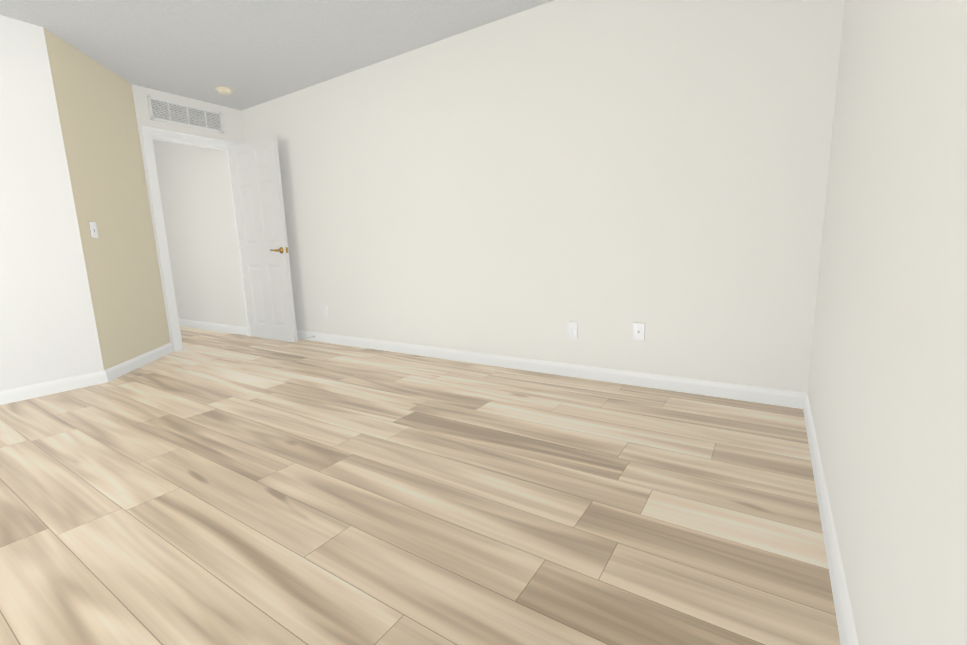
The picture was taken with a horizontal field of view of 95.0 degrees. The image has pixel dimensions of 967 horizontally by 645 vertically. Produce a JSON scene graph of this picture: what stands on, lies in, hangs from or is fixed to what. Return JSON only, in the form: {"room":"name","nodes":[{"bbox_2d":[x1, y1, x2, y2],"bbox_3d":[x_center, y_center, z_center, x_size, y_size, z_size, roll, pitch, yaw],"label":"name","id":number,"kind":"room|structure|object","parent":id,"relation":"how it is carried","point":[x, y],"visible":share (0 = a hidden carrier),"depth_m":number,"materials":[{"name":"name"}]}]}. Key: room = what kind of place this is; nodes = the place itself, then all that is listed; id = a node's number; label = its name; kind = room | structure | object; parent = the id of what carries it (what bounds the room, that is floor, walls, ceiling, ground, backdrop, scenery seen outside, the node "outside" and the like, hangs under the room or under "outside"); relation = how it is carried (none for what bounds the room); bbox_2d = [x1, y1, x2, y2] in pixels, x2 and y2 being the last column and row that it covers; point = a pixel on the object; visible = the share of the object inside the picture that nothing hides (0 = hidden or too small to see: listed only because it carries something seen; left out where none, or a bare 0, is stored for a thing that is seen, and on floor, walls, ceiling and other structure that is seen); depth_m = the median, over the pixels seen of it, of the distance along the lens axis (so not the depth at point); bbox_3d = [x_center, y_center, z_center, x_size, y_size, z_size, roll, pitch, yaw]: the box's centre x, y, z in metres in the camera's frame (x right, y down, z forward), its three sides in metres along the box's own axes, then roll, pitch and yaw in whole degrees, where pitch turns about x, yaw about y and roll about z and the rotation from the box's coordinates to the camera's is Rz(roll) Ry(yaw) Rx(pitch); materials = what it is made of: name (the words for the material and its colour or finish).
{"room":"empty bedroom","nodes":[
{"label":"empty bedroom","id":0,"kind":"room"},
{"bbox_2d":[0,15,169,390],"bbox_3d":[-3.255,-0.789,3.401,0.840,2.460,1.476,5,11,33],"label":"wall","id":1,"kind":"structure","parent":0,"point":[76,299],"depth_m":3.15,"materials":[{"name":"white paint"}]},
{"bbox_2d":[89,222,97,237],"bbox_3d":[-2.936,-0.697,3.338,0.055,0.120,0.056,5,11,33],"label":"switch plate","id":2,"kind":"object","parent":1,"relation":"attached to","point":[93,229],"visible":1,"depth_m":3.33,"materials":[{"name":"white plastic"}]},
{"bbox_2d":[132,84,173,350],"bbox_3d":[-3.139,-0.935,4.247,0.100,2.460,0.089,5,11,33],"label":"wall","id":3,"kind":"structure","parent":0,"point":[140,105],"depth_m":4.08,"materials":[{"name":"white paint"}]},
{"bbox_2d":[0,319,858,644],"bbox_3d":[-2.712,0.638,1.976,7.000,0.090,5.670,5,11,33],"label":"baseboard","id":4,"kind":"structure","parent":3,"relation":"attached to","point":[844,613],"depth_m":2.95,"materials":[{"name":"white wood"}]},
{"bbox_2d":[143,87,230,140],"bbox_3d":[-2.941,-2.009,4.423,0.100,0.415,0.751,5,11,33],"label":"wall","id":5,"kind":"structure","parent":0,"point":[225,135],"depth_m":4.38,"materials":[{"name":"white paint"}]},
{"bbox_2d":[147,95,223,132],"bbox_3d":[-2.906,-2.036,4.364,0.019,0.207,0.660,5,11,33],"label":"air vent","id":6,"kind":"object","parent":5,"relation":"in","point":[169,111],"visible":1,"depth_m":4.34,"materials":[{"name":"white metal"}]},
{"bbox_2d":[140,125,250,350],"bbox_3d":[-2.897,-0.830,4.616,0.122,2.115,0.891,5,11,33],"label":"door frame","id":7,"kind":"structure","parent":5,"relation":"attached to","point":[149,135],"depth_m":4.30,"materials":[{"name":"white wood"}]},
{"bbox_2d":[228,136,297,342],"bbox_3d":[-2.333,-0.816,4.627,0.822,2.030,0.097,5,11,33],"label":"entry door","id":8,"kind":"structure","parent":7,"relation":"attached to","point":[258,192],"depth_m":4.61,"materials":[{"name":"white wood"}]},
{"bbox_2d":[153,107,246,327],"bbox_3d":[-3.418,-1.141,5.510,1.960,2.460,0.254,5,11,33],"label":"wall","id":9,"kind":"structure","parent":0,"point":[195,192],"depth_m":5.36,"materials":[{"name":"white paint"}]},
{"bbox_2d":[0,0,552,110],"bbox_3d":[-2.782,-1.773,1.573,7.200,0.060,5.880,5,11,33],"label":"ceiling","id":10,"kind":"structure","parent":0,"point":[251,53],"depth_m":3.15,"materials":[{"name":"paint"}]},
{"bbox_2d":[216,86,232,94],"bbox_3d":[-2.429,-2.171,4.163,0.144,0.038,0.144,5,11,33],"label":"smoke detector","id":11,"kind":"object","parent":10,"relation":"attached to","point":[224,90],"visible":1,"depth_m":4.12,"materials":[{"name":"beige plastic"}]},
{"bbox_2d":[0,326,840,644],"bbox_3d":[-2.707,0.711,1.992,7.200,0.060,5.880,5,11,33],"label":"floor","id":12,"kind":"structure","parent":0,"point":[212,488],"depth_m":1.60,"materials":[{"name":"brown wood"}]},
{"bbox_2d":[242,0,844,392],"bbox_3d":[-0.356,-0.914,3.628,5.240,2.460,0.100,5,11,33],"label":"wall","id":13,"kind":"structure","parent":0,"point":[532,182],"depth_m":2.90,"materials":[{"name":"white paint"}]},
{"bbox_2d":[323,305,328,316],"bbox_3d":[-1.617,-0.116,4.544,0.076,0.120,0.008,5,11,33],"label":"electrical outlet","id":14,"kind":"object","parent":13,"relation":"attached to","point":[325,310],"visible":1,"depth_m":4.54,"materials":[{"name":"white plastic"}]},
{"bbox_2d":[567,321,577,338],"bbox_3d":[0.622,0.052,3.100,0.076,0.120,0.008,5,11,33],"label":"electrical outlet","id":15,"kind":"object","parent":13,"relation":"attached to","point":[572,329],"visible":1,"depth_m":3.10,"materials":[{"name":"white plastic"}]},
{"bbox_2d":[633,322,644,340],"bbox_3d":[0.997,0.061,2.849,0.076,0.120,0.016,5,11,33],"label":"outlet","id":16,"kind":"object","parent":13,"relation":"attached to","point":[638,331],"visible":1,"depth_m":2.85,"materials":[{"name":"white plastic"}]},
{"bbox_2d":[807,0,966,644],"bbox_3d":[0.203,-0.288,-0.182,0.100,2.460,5.770,5,11,33],"label":"wall","id":17,"kind":"structure","parent":0,"point":[887,390],"depth_m":0.82,"materials":[{"name":"white paint"}]}
]}

